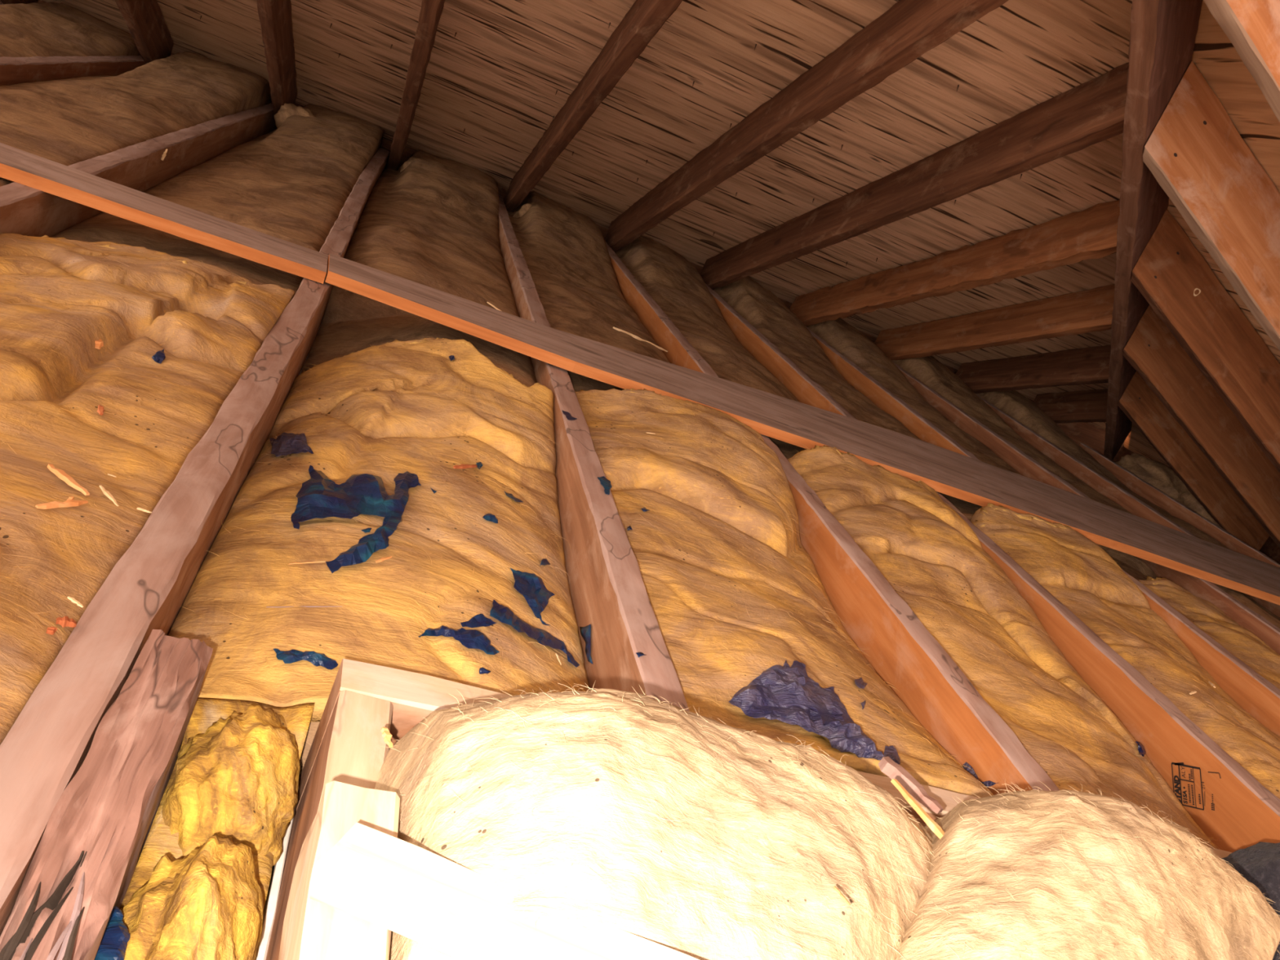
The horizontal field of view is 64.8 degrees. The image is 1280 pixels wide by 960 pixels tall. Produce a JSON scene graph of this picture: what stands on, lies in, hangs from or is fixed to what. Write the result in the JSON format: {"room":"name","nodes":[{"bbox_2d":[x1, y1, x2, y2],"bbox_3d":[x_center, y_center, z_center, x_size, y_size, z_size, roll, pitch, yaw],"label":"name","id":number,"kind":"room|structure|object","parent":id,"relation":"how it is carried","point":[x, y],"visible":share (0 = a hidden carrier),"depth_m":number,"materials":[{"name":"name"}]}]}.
{"room":"attic","nodes":[
{"label":"attic","id":0,"kind":"room"},
{"bbox_2d":[263,315,324,910],"bbox_3d":[-0.018,-0.026,1.869,5.850,0.012,4.620,18,18,-17],"label":"floor","id":1,"kind":"structure","parent":0,"point":[273,867],"depth_m":0.69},
{"bbox_2d":[0,2,141,57],"bbox_3d":[-1.566,-0.842,1.922,0.384,0.193,3.267,18,18,-17],"label":"insulation batt","id":2,"kind":"object","parent":1,"relation":"on","point":[46,29],"visible":0.4,"depth_m":2.92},
{"bbox_2d":[0,55,145,85],"bbox_3d":[-1.381,-0.730,1.930,0.044,0.143,3.330,18,18,-17],"label":"joist","id":3,"kind":"object","parent":1,"relation":"on","point":[13,70],"visible":0.34,"depth_m":2.55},
{"bbox_2d":[0,51,271,186],"bbox_3d":[-1.192,-0.735,2.037,0.384,0.225,3.267,18,18,-17],"label":"insulation batt","id":4,"kind":"object","parent":1,"relation":"on","point":[68,122],"visible":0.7,"depth_m":2.32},
{"bbox_2d":[0,103,275,237],"bbox_3d":[-0.966,-0.499,1.785,0.049,0.143,3.910,18,18,-17],"label":"joist","id":5,"kind":"object","parent":1,"relation":"on","point":[24,211],"visible":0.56,"depth_m":1.94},
{"bbox_2d":[0,142,328,284],"bbox_3d":[-0.895,-0.456,1.477,0.861,0.023,0.151,16,19,-22],"label":"board","id":6,"kind":"object","parent":5,"relation":"on","point":[16,165],"visible":1,"depth_m":1.52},
{"bbox_2d":[160,148,167,160],"bbox_3d":[-0.983,-0.673,2.083,0.008,0.023,0.018,18,18,-17],"label":"wood splinter","id":7,"kind":"object","parent":5,"relation":"attached to","point":[164,154],"visible":1,"depth_m":2.08,"materials":[{"name":"wood"}]},
{"bbox_2d":[0,147,389,936],"bbox_3d":[-0.609,-0.396,1.939,0.056,0.143,3.830,18,18,-18],"label":"joist","id":8,"kind":"object","parent":1,"relation":"on","point":[146,590],"visible":0.75,"depth_m":0.69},
{"bbox_2d":[49,104,384,293],"bbox_3d":[-0.777,-0.498,1.892,0.397,0.215,3.844,18,18,-17],"label":"insulation batt","id":9,"kind":"object","parent":1,"relation":"on","point":[291,183],"visible":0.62,"depth_m":2.20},
{"bbox_2d":[0,233,294,745],"bbox_3d":[-0.577,-0.047,0.823,0.383,0.101,1.486,18,18,-17],"label":"insulation batt","id":10,"kind":"object","parent":9,"relation":"on","point":[60,296],"visible":1,"depth_m":0.93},
{"bbox_2d":[45,626,57,635],"bbox_3d":[-0.350,0.089,0.600,0.005,0.003,0.007,18,18,-17],"label":"wood splinter","id":11,"kind":"object","parent":10,"relation":"on","point":[51,630],"visible":1,"depth_m":0.60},
{"bbox_2d":[35,500,88,509],"bbox_3d":[-0.417,0.017,0.728,0.006,0.005,0.040,30,19,20],"label":"wood splinter","id":12,"kind":"object","parent":10,"relation":"on","point":[52,504],"visible":1,"depth_m":0.72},
{"bbox_2d":[55,616,76,627],"bbox_3d":[-0.348,0.086,0.611,0.012,0.005,0.009,18,18,-17],"label":"wood splinter","id":13,"kind":"object","parent":10,"relation":"on","point":[64,621],"visible":1,"depth_m":0.61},
{"bbox_2d":[47,463,89,495],"bbox_3d":[-0.430,0.000,0.757,0.052,0.006,0.007,32,19,25],"label":"wood splinter","id":14,"kind":"object","parent":10,"relation":"on","point":[61,474],"visible":1,"depth_m":0.76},
{"bbox_2d":[66,496,74,500],"bbox_3d":[-0.418,0.014,0.740,0.004,0.002,0.010,18,18,-17],"label":"wood splinter","id":15,"kind":"object","parent":10,"relation":"on","point":[72,498],"visible":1,"depth_m":0.74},
{"bbox_2d":[66,595,83,607],"bbox_3d":[-0.347,0.075,0.620,0.013,0.001,0.003,29,18,16],"label":"wood splinter","id":16,"kind":"object","parent":10,"relation":"on","point":[73,600],"visible":1,"depth_m":0.62,"materials":[{"name":"wood"}]},
{"bbox_2d":[94,339,103,349],"bbox_3d":[-0.562,-0.142,1.047,0.010,0.006,0.018,18,18,-17],"label":"wood splinter","id":17,"kind":"object","parent":10,"relation":"on","point":[99,344],"visible":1,"depth_m":1.04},
{"bbox_2d":[97,404,104,415],"bbox_3d":[-0.482,-0.063,0.900,0.006,0.004,0.017,14,20,-29],"label":"wood splinter","id":18,"kind":"object","parent":10,"relation":"on","point":[100,410],"visible":1,"depth_m":0.90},
{"bbox_2d":[98,484,119,506],"bbox_3d":[-0.404,0.012,0.767,0.028,0.003,0.004,32,19,25],"label":"wood splinter","id":19,"kind":"object","parent":10,"relation":"on","point":[105,492],"visible":1,"depth_m":0.77,"materials":[{"name":"wood"}]},
{"bbox_2d":[136,507,151,512],"bbox_3d":[-0.380,0.023,0.771,0.016,0.006,0.003,33,20,27],"label":"wood splinter","id":20,"kind":"object","parent":10,"relation":"on","point":[138,508],"visible":1,"depth_m":0.77,"materials":[{"name":"wood"}]},
{"bbox_2d":[151,348,165,364],"bbox_3d":[-0.506,-0.132,1.065,0.012,0.007,0.033,18,18,-17],"label":"scrap","id":21,"kind":"object","parent":10,"relation":"on","point":[159,356],"visible":1,"depth_m":1.05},
{"bbox_2d":[274,102,315,128],"bbox_3d":[-1.118,-1.161,3.284,0.130,0.117,0.141,36,21,34],"label":"lump","id":22,"kind":"object","parent":9,"relation":"on","point":[286,110],"visible":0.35,"depth_m":3.23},
{"bbox_2d":[120,697,314,911],"bbox_3d":[-0.258,0.280,0.482,0.114,0.094,0.508,18,18,-17],"label":"insulation batt","id":23,"kind":"object","parent":1,"relation":"on","point":[159,842],"visible":0.2,"depth_m":0.65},
{"bbox_2d":[0,629,213,959],"bbox_3d":[-0.277,0.231,0.465,0.043,0.114,0.440,18,18,-17],"label":"old timber","id":24,"kind":"object","parent":23,"relation":"on","point":[82,866],"visible":0.98,"depth_m":0.51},
{"bbox_2d":[121,835,263,959],"bbox_3d":[-0.239,0.249,0.525,0.077,0.134,0.141,18,18,-17],"label":"lump","id":25,"kind":"object","parent":23,"relation":"on","point":[207,903],"visible":0.93,"depth_m":0.51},
{"bbox_2d":[94,906,129,959],"bbox_3d":[-0.256,0.222,0.491,0.015,0.006,0.037,18,18,-17],"label":"scrap","id":26,"kind":"object","parent":25,"relation":"on","point":[116,936],"visible":0.89,"depth_m":0.49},
{"bbox_2d":[162,704,299,866],"bbox_3d":[-0.266,0.205,0.657,0.084,0.109,0.137,18,18,-17],"label":"lump","id":27,"kind":"object","parent":23,"relation":"on","point":[237,780],"visible":0.7,"depth_m":0.62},
{"bbox_2d":[254,689,393,959],"bbox_3d":[-0.166,0.307,0.449,0.043,0.142,0.596,18,18,-17],"label":"hatch trimmer","id":28,"kind":"object","parent":1,"relation":"on","point":[349,753],"depth_m":0.62},
{"bbox_2d":[278,780,399,959],"bbox_3d":[-0.114,0.254,0.333,0.038,0.064,0.388,18,18,-18],"label":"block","id":29,"kind":"object","parent":28,"relation":"on","point":[313,930],"visible":0.69,"depth_m":0.46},
{"bbox_2d":[309,822,699,959],"bbox_3d":[-0.045,0.189,0.414,0.185,0.052,0.035,27,18,10],"label":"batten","id":30,"kind":"object","parent":29,"relation":"on","point":[408,890],"visible":1,"depth_m":0.41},
{"bbox_2d":[298,150,537,779],"bbox_3d":[-0.461,-0.474,2.243,0.406,0.204,3.332,18,18,-17],"label":"insulation batt","id":31,"kind":"object","parent":1,"relation":"on","point":[433,223],"visible":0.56,"depth_m":2.25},
{"bbox_2d":[168,336,590,722],"bbox_3d":[-0.259,-0.001,1.185,0.379,0.139,0.986,18,18,-17],"label":"insulation batt","id":32,"kind":"object","parent":31,"relation":"on","point":[386,411],"visible":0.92,"depth_m":0.99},
{"bbox_2d":[269,431,313,456],"bbox_3d":[-0.409,-0.041,1.165,0.039,0.041,0.115,13,20,-30],"label":"scrap","id":33,"kind":"object","parent":32,"relation":"on","point":[285,444],"visible":1,"depth_m":1.15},
{"bbox_2d":[266,605,327,607],"bbox_3d":[-0.272,0.103,0.819,0.057,0.015,0.001,16,19,-22],"label":"wood splinter","id":34,"kind":"object","parent":32,"relation":"on","point":[301,606],"visible":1,"depth_m":0.82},
{"bbox_2d":[273,648,337,669],"bbox_3d":[-0.251,0.133,0.755,0.049,0.012,0.018,20,18,-11],"label":"scrap","id":35,"kind":"object","parent":32,"relation":"on","point":[290,656],"visible":1,"depth_m":0.75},
{"bbox_2d":[288,560,327,564],"bbox_3d":[-0.290,0.072,0.881,0.032,0.008,0.002,12,21,-32],"label":"wood splinter","id":36,"kind":"object","parent":32,"relation":"on","point":[321,561],"visible":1,"depth_m":0.88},
{"bbox_2d":[290,465,421,573],"bbox_3d":[-0.280,0.034,0.999,0.121,0.041,0.287,18,18,-17],"label":"scrap","id":37,"kind":"object","parent":32,"relation":"on","point":[319,496],"visible":1,"depth_m":1.00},
{"bbox_2d":[360,527,371,533],"bbox_3d":[-0.258,0.048,0.957,0.007,0.003,0.013,31,19,22],"label":"scrap","id":38,"kind":"object","parent":32,"relation":"on","point":[366,530],"visible":1,"depth_m":0.95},
{"bbox_2d":[375,555,391,563],"bbox_3d":[-0.232,0.071,0.911,0.003,0.002,0.021,30,18,18],"label":"wood splinter","id":39,"kind":"object","parent":32,"relation":"on","point":[387,557],"visible":1,"depth_m":0.91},
{"bbox_2d":[448,355,454,360],"bbox_3d":[-0.285,-0.185,1.523,0.008,0.005,0.021,17,19,-21],"label":"scrap","id":40,"kind":"object","parent":32,"relation":"on","point":[451,357],"visible":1,"depth_m":1.52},
{"bbox_2d":[417,625,499,654],"bbox_3d":[-0.151,0.131,0.844,0.070,0.011,0.034,18,18,-17],"label":"scrap","id":41,"kind":"object","parent":32,"relation":"on","point":[469,638],"visible":1,"depth_m":0.84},
{"bbox_2d":[453,464,477,468],"bbox_3d":[-0.211,-0.017,1.222,0.007,0.008,0.056,29,18,16],"label":"wood splinter","id":42,"kind":"object","parent":32,"relation":"on","point":[461,466],"visible":1,"depth_m":1.21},
{"bbox_2d":[460,613,496,627],"bbox_3d":[-0.142,0.123,0.875,0.014,0.004,0.041,33,19,26],"label":"scrap","id":43,"kind":"object","parent":32,"relation":"on","point":[478,620],"visible":1,"depth_m":0.88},
{"bbox_2d":[475,462,482,469],"bbox_3d":[-0.198,-0.017,1.247,0.008,0.005,0.036,18,18,-17],"label":"scrap","id":44,"kind":"object","parent":32,"relation":"on","point":[479,464],"visible":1,"depth_m":1.25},
{"bbox_2d":[479,666,491,674],"bbox_3d":[-0.126,0.155,0.818,0.010,0.003,0.007,18,18,-17],"label":"scrap","id":45,"kind":"object","parent":32,"relation":"on","point":[482,670],"visible":1,"depth_m":0.82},
{"bbox_2d":[482,513,497,523],"bbox_3d":[-0.164,0.041,1.105,0.018,0.004,0.018,18,18,-17],"label":"scrap","id":46,"kind":"object","parent":32,"relation":"on","point":[489,517],"visible":1,"depth_m":1.10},
{"bbox_2d":[504,491,523,502],"bbox_3d":[-0.150,0.023,1.200,0.028,0.009,0.021,18,18,-17],"label":"scrap","id":47,"kind":"object","parent":32,"relation":"on","point":[510,495],"visible":1,"depth_m":1.20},
{"bbox_2d":[510,568,555,625],"bbox_3d":[-0.107,0.116,1.014,0.052,0.014,0.084,18,18,-17],"label":"scrap","id":48,"kind":"object","parent":32,"relation":"on","point":[531,586],"visible":1,"depth_m":1.02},
{"bbox_2d":[489,600,579,667],"bbox_3d":[-0.099,0.145,0.939,0.109,0.042,0.042,15,20,-27],"label":"scrap","id":49,"kind":"object","parent":32,"relation":"on","point":[503,614],"visible":1,"depth_m":0.93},
{"bbox_2d":[539,558,550,565],"bbox_3d":[-0.107,0.091,1.106,0.010,0.006,0.032,29,18,16],"label":"scrap","id":50,"kind":"object","parent":32,"relation":"on","point":[544,562],"visible":1,"depth_m":1.11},
{"bbox_2d":[400,156,416,171],"bbox_3d":[-0.755,-1.042,3.406,0.109,0.083,0.101,18,18,-17],"label":"lump","id":51,"kind":"object","parent":31,"relation":"on","point":[406,163],"visible":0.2,"depth_m":3.38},
{"bbox_2d":[486,302,501,311],"bbox_3d":[-0.293,-0.350,2.049,0.047,0.007,0.006,29,18,17],"label":"wood splinter","id":52,"kind":"object","parent":31,"relation":"on","point":[490,304],"visible":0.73,"depth_m":2.05,"materials":[{"name":"wood"}]},
{"bbox_2d":[506,191,670,391],"bbox_3d":[-0.087,-0.361,2.390,0.384,0.207,3.299,18,18,-17],"label":"insulation batt","id":53,"kind":"object","parent":1,"relation":"on","point":[566,254],"visible":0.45,"depth_m":2.83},
{"bbox_2d":[512,202,532,217],"bbox_3d":[-0.378,-0.916,3.531,0.129,0.102,0.116,18,18,-17],"label":"lump","id":54,"kind":"object","parent":53,"relation":"on","point":[524,208],"visible":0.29,"depth_m":3.49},
{"bbox_2d":[613,326,667,351],"bbox_3d":[0.005,-0.334,2.409,0.201,0.031,0.013,5,25,-46],"label":"wood splinter","id":55,"kind":"object","parent":53,"relation":"on","point":[615,328],"visible":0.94,"depth_m":2.38,"materials":[{"name":"wood"}]},
{"bbox_2d":[574,388,993,797],"bbox_3d":[0.107,0.076,1.337,0.384,0.134,0.984,18,18,-17],"label":"insulation batt","id":56,"kind":"object","parent":53,"relation":"on","point":[734,591],"visible":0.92,"depth_m":1.22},
{"bbox_2d":[641,506,649,511],"bbox_3d":[0.005,0.037,1.273,0.009,0.002,0.021,30,19,20],"label":"scrap","id":57,"kind":"object","parent":56,"relation":"on","point":[644,509],"visible":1,"depth_m":1.27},
{"bbox_2d":[728,657,900,764],"bbox_3d":[0.151,0.201,0.928,0.163,0.022,0.131,18,18,-17],"label":"scrap","id":58,"kind":"object","parent":56,"relation":"on","point":[785,693],"visible":0.98,"depth_m":0.90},
{"bbox_2d":[854,677,867,688],"bbox_3d":[0.231,0.213,1.055,0.013,0.011,0.052,29,18,17],"label":"scrap","id":59,"kind":"object","parent":56,"relation":"on","point":[859,682],"visible":1,"depth_m":1.04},
{"bbox_2d":[860,700,865,709],"bbox_3d":[0.220,0.222,0.995,0.005,0.002,0.029,28,18,14],"label":"scrap","id":60,"kind":"object","parent":56,"relation":"on","point":[863,704],"visible":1,"depth_m":1.00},
{"bbox_2d":[961,761,996,787],"bbox_3d":[0.340,0.301,1.016,0.002,0.035,0.056,18,18,-17],"label":"scrap","id":61,"kind":"object","parent":56,"relation":"on","point":[986,784],"visible":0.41,"depth_m":1.02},
{"bbox_2d":[498,195,689,711],"bbox_3d":[-0.281,-0.382,2.319,0.045,0.143,3.262,18,18,-17],"label":"joist","id":62,"kind":"object","parent":1,"relation":"on","point":[608,592],"visible":0.43,"depth_m":1.10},
{"bbox_2d":[561,409,576,420],"bbox_3d":[-0.101,-0.092,1.462,0.022,0.001,0.036,18,18,-17],"label":"scrap","id":63,"kind":"object","parent":62,"relation":"on","point":[568,415],"visible":1,"depth_m":1.46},
{"bbox_2d":[579,623,592,663],"bbox_3d":[-0.052,0.160,1.013,0.001,0.023,0.085,18,18,-17],"label":"scrap","id":64,"kind":"object","parent":62,"relation":"attached to","point":[585,632],"visible":1,"depth_m":1.02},
{"bbox_2d":[597,475,611,494],"bbox_3d":[-0.042,0.006,1.248,0.019,0.002,0.062,18,18,-17],"label":"scrap","id":65,"kind":"object","parent":62,"relation":"on","point":[606,484],"visible":1,"depth_m":1.25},
{"bbox_2d":[635,652,645,657],"bbox_3d":[0.000,0.152,0.877,0.006,0.001,0.012,33,20,28],"label":"scrap","id":66,"kind":"object","parent":62,"relation":"on","point":[639,654],"visible":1,"depth_m":0.88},
{"bbox_2d":[374,682,934,959],"bbox_3d":[0.090,0.326,0.497,0.500,0.271,0.523,18,18,-17],"label":"insulation batt","id":67,"kind":"object","parent":1,"relation":"on","point":[697,836],"visible":0.8,"depth_m":0.49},
{"bbox_2d":[381,726,392,747],"bbox_3d":[-0.147,0.149,0.586,0.005,0.003,0.017,11,22,-36],"label":"wood splinter","id":68,"kind":"object","parent":67,"relation":"on","point":[387,736],"visible":1,"depth_m":0.59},
{"bbox_2d":[833,885,850,905],"bbox_3d":[0.096,0.196,0.476,0.002,0.001,0.012,8,23,-40],"label":"wood splinter","id":69,"kind":"object","parent":67,"relation":"on","point":[836,889],"visible":1,"depth_m":0.48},
{"bbox_2d":[890,778,944,839],"bbox_3d":[0.187,0.220,0.655,0.007,0.004,0.073,13,20,-30],"label":"split lath","id":70,"kind":"object","parent":67,"relation":"on","point":[937,830],"visible":0.79,"depth_m":0.66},
{"bbox_2d":[615,235,806,459],"bbox_3d":[0.282,-0.241,2.509,0.384,0.207,3.299,18,18,-17],"label":"insulation batt","id":71,"kind":"object","parent":1,"relation":"on","point":[675,285],"visible":0.2,"depth_m":3.12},
{"bbox_2d":[787,444,1220,849],"bbox_3d":[0.475,0.199,1.483,0.398,0.144,1.033,18,18,-17],"label":"insulation batt","id":72,"kind":"object","parent":71,"relation":"on","point":[930,556],"visible":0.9,"depth_m":1.43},
{"bbox_2d":[1135,741,1146,756],"bbox_3d":[0.635,0.343,1.282,0.017,0.010,0.045,34,20,29],"label":"scrap","id":73,"kind":"object","parent":72,"relation":"on","point":[1140,748],"visible":1,"depth_m":1.29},
{"bbox_2d":[293,658,1232,857],"bbox_3d":[0.243,0.338,0.884,1.052,0.142,0.041,17,19,-20],"label":"header","id":74,"kind":"object","parent":1,"relation":"on","point":[413,696],"visible":0.09,"depth_m":0.70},
{"bbox_2d":[605,241,1059,795],"bbox_3d":[0.088,-0.261,2.438,0.044,0.143,3.262,18,18,-17],"label":"joist","id":75,"kind":"object","parent":1,"relation":"on","point":[900,650],"visible":0.39,"depth_m":1.25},
{"bbox_2d":[713,275,982,520],"bbox_3d":[0.663,-0.102,2.571,0.384,0.219,3.427,18,18,-17],"label":"insulation batt","id":76,"kind":"object","parent":1,"relation":"on","point":[758,305],"visible":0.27,"depth_m":3.33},
{"bbox_2d":[970,502,1279,799],"bbox_3d":[0.862,0.323,1.559,0.375,0.106,1.194,18,18,-17],"label":"insulation batt","id":77,"kind":"object","parent":76,"relation":"on","point":[1072,567],"visible":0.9,"depth_m":1.73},
{"bbox_2d":[1208,680,1216,688],"bbox_3d":[0.908,0.325,1.599,0.006,0.012,0.057,31,19,21],"label":"wood splinter","id":78,"kind":"object","parent":77,"relation":"on","point":[1209,682],"visible":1,"depth_m":1.59,"materials":[{"name":"wood"}]},
{"bbox_2d":[806,317,1156,580],"bbox_3d":[1.009,-0.023,2.803,0.383,0.207,3.172,18,18,-17],"label":"insulation batt","id":79,"kind":"object","parent":1,"relation":"on","point":[848,340],"visible":0.24,"depth_m":3.36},
{"bbox_2d":[1136,575,1279,689],"bbox_3d":[1.202,0.404,1.794,0.386,0.077,0.946,18,18,-17],"label":"insulation batt","id":80,"kind":"object","parent":79,"relation":"on","point":[1244,645],"visible":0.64,"depth_m":1.99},
{"bbox_2d":[705,283,1279,852],"bbox_3d":[0.512,-0.016,2.264,0.045,0.143,3.910,18,18,-17],"label":"joist","id":81,"kind":"object","parent":1,"relation":"on","point":[1230,806],"visible":0.44,"depth_m":1.36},
{"bbox_2d":[806,327,1279,737],"bbox_3d":[0.881,0.105,2.383,0.046,0.143,3.910,18,18,-17],"label":"joist","id":82,"kind":"object","parent":1,"relation":"on","point":[1251,691],"visible":0.27,"depth_m":1.83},
{"bbox_2d":[873,340,1279,628],"bbox_3d":[1.380,0.113,2.872,0.402,0.211,3.268,18,18,-17],"label":"insulation batt","id":83,"kind":"object","parent":1,"relation":"on","point":[928,370],"visible":0.28,"depth_m":3.60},
{"bbox_2d":[893,362,1279,654],"bbox_3d":[1.244,0.223,2.500,0.054,0.143,3.910,18,18,-18],"label":"joist","id":84,"kind":"object","parent":1,"relation":"on","point":[1024,464],"visible":0.23,"depth_m":2.86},
{"bbox_2d":[324,253,1279,604],"bbox_3d":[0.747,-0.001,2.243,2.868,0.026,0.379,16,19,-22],"label":"board","id":85,"kind":"object","parent":84,"relation":"on","point":[949,473],"visible":0.95,"depth_m":2.02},
{"bbox_2d":[894,779,1279,959],"bbox_3d":[0.169,0.328,0.595,0.978,0.268,0.265,3,27,-48],"label":"insulation batt","id":86,"kind":"object","parent":1,"relation":"on","point":[1033,874],"visible":0.94,"depth_m":0.61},
{"bbox_2d":[878,756,942,813],"bbox_3d":[0.206,0.232,0.769,0.018,0.009,0.057,6,24,-43],"label":"split lath","id":87,"kind":"object","parent":86,"relation":"on","point":[887,766],"visible":0.97,"depth_m":0.77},
{"bbox_2d":[954,371,1231,550],"bbox_3d":[1.756,0.236,2.994,0.384,0.211,3.267,18,18,-17],"label":"insulation batt","id":88,"kind":"object","parent":1,"relation":"on","point":[1013,403],"visible":0.18,"depth_m":3.83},
{"bbox_2d":[975,393,1279,617],"bbox_3d":[1.619,0.346,2.622,0.046,0.143,3.910,18,18,-17],"label":"joist","id":89,"kind":"object","parent":1,"relation":"on","point":[1104,486],"visible":0.21,"depth_m":3.30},
{"bbox_2d":[1115,453,1188,502],"bbox_3d":[1.991,0.019,3.938,0.369,0.192,0.342,18,18,-17],"label":"lump","id":90,"kind":"object","parent":1,"relation":"on","point":[1162,477],"visible":0.4,"depth_m":3.83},
{"bbox_2d":[1079,443,1279,567],"bbox_3d":[2.033,0.569,2.501,0.045,0.143,3.380,18,18,-17],"label":"joist","id":91,"kind":"object","parent":1,"relation":"on","point":[1135,484],"visible":0.3,"depth_m":3.48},
{"bbox_2d":[1180,490,1222,528],"bbox_3d":[2.177,0.125,3.876,0.347,0.199,0.349,18,18,-17],"label":"lump","id":92,"kind":"object","parent":1,"relation":"on","point":[1188,500],"visible":0.05,"depth_m":3.75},
{"bbox_2d":[1221,841,1279,959],"bbox_3d":[0.589,0.432,0.949,0.186,0.197,0.125,18,18,-17],"label":"fleece","id":93,"kind":"object","parent":1,"relation":"on","point":[1259,863],"visible":0.3,"depth_m":0.91},
{"bbox_2d":[38,0,1124,462],"bbox_3d":[-0.352,-1.024,3.908,5.850,0.260,0.040,18,18,-17],"label":"wall","id":94,"kind":"structure","parent":0,"point":[1092,436],"depth_m":4.65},
{"bbox_2d":[41,0,1132,429],"bbox_3d":[0.343,-0.973,1.673,5.829,1.728,4.370,18,18,-17],"label":"ceiling","id":95,"kind":"structure","parent":0,"point":[499,73],"depth_m":2.74,"materials":[{"name":"brown wood"}]},
{"bbox_2d":[0,0,38,4],"bbox_3d":[-1.297,-1.434,1.114,0.046,1.770,4.161,18,18,-17],"label":"rafter","id":96,"kind":"object","parent":95,"relation":"attached to","point":[4,2],"visible":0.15,"depth_m":3.10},
{"bbox_2d":[115,0,173,64],"bbox_3d":[-0.928,-1.314,1.233,0.048,1.769,4.161,18,18,-17],"label":"rafter","id":97,"kind":"object","parent":95,"relation":"attached to","point":[144,20],"visible":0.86,"depth_m":3.04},
{"bbox_2d":[256,0,297,127],"bbox_3d":[-0.559,-1.192,1.353,0.046,1.770,4.161,18,18,-17],"label":"rafter","id":98,"kind":"object","parent":95,"relation":"attached to","point":[274,15],"visible":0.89,"depth_m":2.85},
{"bbox_2d":[386,0,444,170],"bbox_3d":[-0.209,-1.079,1.466,0.045,1.771,4.161,18,18,-17],"label":"rafter","id":99,"kind":"object","parent":95,"relation":"attached to","point":[431,11],"visible":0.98,"depth_m":2.66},
{"bbox_2d":[503,0,682,212],"bbox_3d":[0.177,-0.952,1.591,0.048,1.770,4.161,18,18,-17],"label":"rafter","id":100,"kind":"object","parent":95,"relation":"attached to","point":[643,20],"visible":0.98,"depth_m":2.45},
{"bbox_2d":[604,0,1008,253],"bbox_3d":[0.287,-0.864,2.544,0.047,1.132,2.535,18,18,-17],"label":"rafter","id":101,"kind":"object","parent":95,"relation":"attached to","point":[908,29],"visible":0.97,"depth_m":2.19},
{"bbox_2d":[699,62,1128,289],"bbox_3d":[0.592,-0.751,2.872,0.044,0.971,2.129,18,18,-17],"label":"rafter","id":102,"kind":"object","parent":95,"relation":"attached to","point":[1091,113],"visible":0.95,"depth_m":2.37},
{"bbox_2d":[789,199,1119,326],"bbox_3d":[0.896,-0.636,3.200,0.051,0.809,1.725,18,18,-17],"label":"rafter","id":103,"kind":"object","parent":95,"relation":"attached to","point":[1073,237],"visible":0.93,"depth_m":2.90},
{"bbox_2d":[874,284,1115,359],"bbox_3d":[1.201,-0.526,3.526,0.047,0.651,1.318,18,18,-17],"label":"rafter","id":104,"kind":"object","parent":95,"relation":"attached to","point":[1090,310],"visible":0.94,"depth_m":3.38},
{"bbox_2d":[955,344,1111,393],"bbox_3d":[1.505,-0.414,3.854,0.044,0.493,0.911,18,18,-17],"label":"rafter","id":105,"kind":"object","parent":95,"relation":"attached to","point":[1091,365],"visible":0.85,"depth_m":3.79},
{"bbox_2d":[1032,388,1107,423],"bbox_3d":[1.808,-0.302,4.181,0.046,0.334,0.505,18,18,-17],"label":"rafter","id":106,"kind":"object","parent":95,"relation":"attached to","point":[1090,406],"visible":0.69,"depth_m":4.15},
{"bbox_2d":[1116,447,1279,564],"bbox_3d":[2.677,0.736,2.669,0.030,0.240,4.580,18,18,-17],"label":"wall","id":107,"kind":"structure","parent":0,"point":[1270,548],"depth_m":3.88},
{"bbox_2d":[1123,0,1279,467],"bbox_3d":[1.039,-0.695,1.920,4.370,1.733,4.370,18,18,-17],"label":"ceiling","id":108,"kind":"structure","parent":0,"point":[1217,60],"depth_m":1.74,"materials":[{"name":"brown wood"}]},
{"bbox_2d":[1103,0,1202,460],"bbox_3d":[1.036,-0.627,2.038,0.042,1.573,5.056,32,19,26],"label":"rafter","id":109,"kind":"object","parent":108,"relation":"attached to","point":[1162,33],"visible":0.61,"depth_m":1.82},
{"bbox_2d":[1117,371,1269,551],"bbox_3d":[1.991,-0.053,3.602,0.897,0.506,0.041,18,18,-17],"label":"rafter","id":110,"kind":"object","parent":108,"relation":"attached to","point":[1142,406],"visible":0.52,"depth_m":3.57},
{"bbox_2d":[1122,304,1279,547],"bbox_3d":[1.903,-0.027,3.139,1.313,0.672,0.041,18,18,-17],"label":"rafter","id":111,"kind":"object","parent":108,"relation":"attached to","point":[1152,349],"visible":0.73,"depth_m":3.01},
{"bbox_2d":[1130,208,1279,473],"bbox_3d":[1.816,0.000,2.676,1.728,0.833,0.042,18,18,-17],"label":"rafter","id":112,"kind":"object","parent":108,"relation":"attached to","point":[1174,277],"visible":1,"depth_m":2.42,"materials":[{"name":"wood"}]},
{"bbox_2d":[1142,60,1279,351],"bbox_3d":[1.728,0.025,2.213,2.144,0.998,0.041,18,18,-17],"label":"rafter","id":113,"kind":"object","parent":108,"relation":"attached to","point":[1195,152],"visible":1,"depth_m":1.84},
{"bbox_2d":[1204,0,1279,122],"bbox_3d":[1.641,0.052,1.751,2.560,1.161,0.041,18,18,-17],"label":"rafter","id":114,"kind":"object","parent":108,"relation":"attached to","point":[1252,27],"visible":1,"depth_m":1.31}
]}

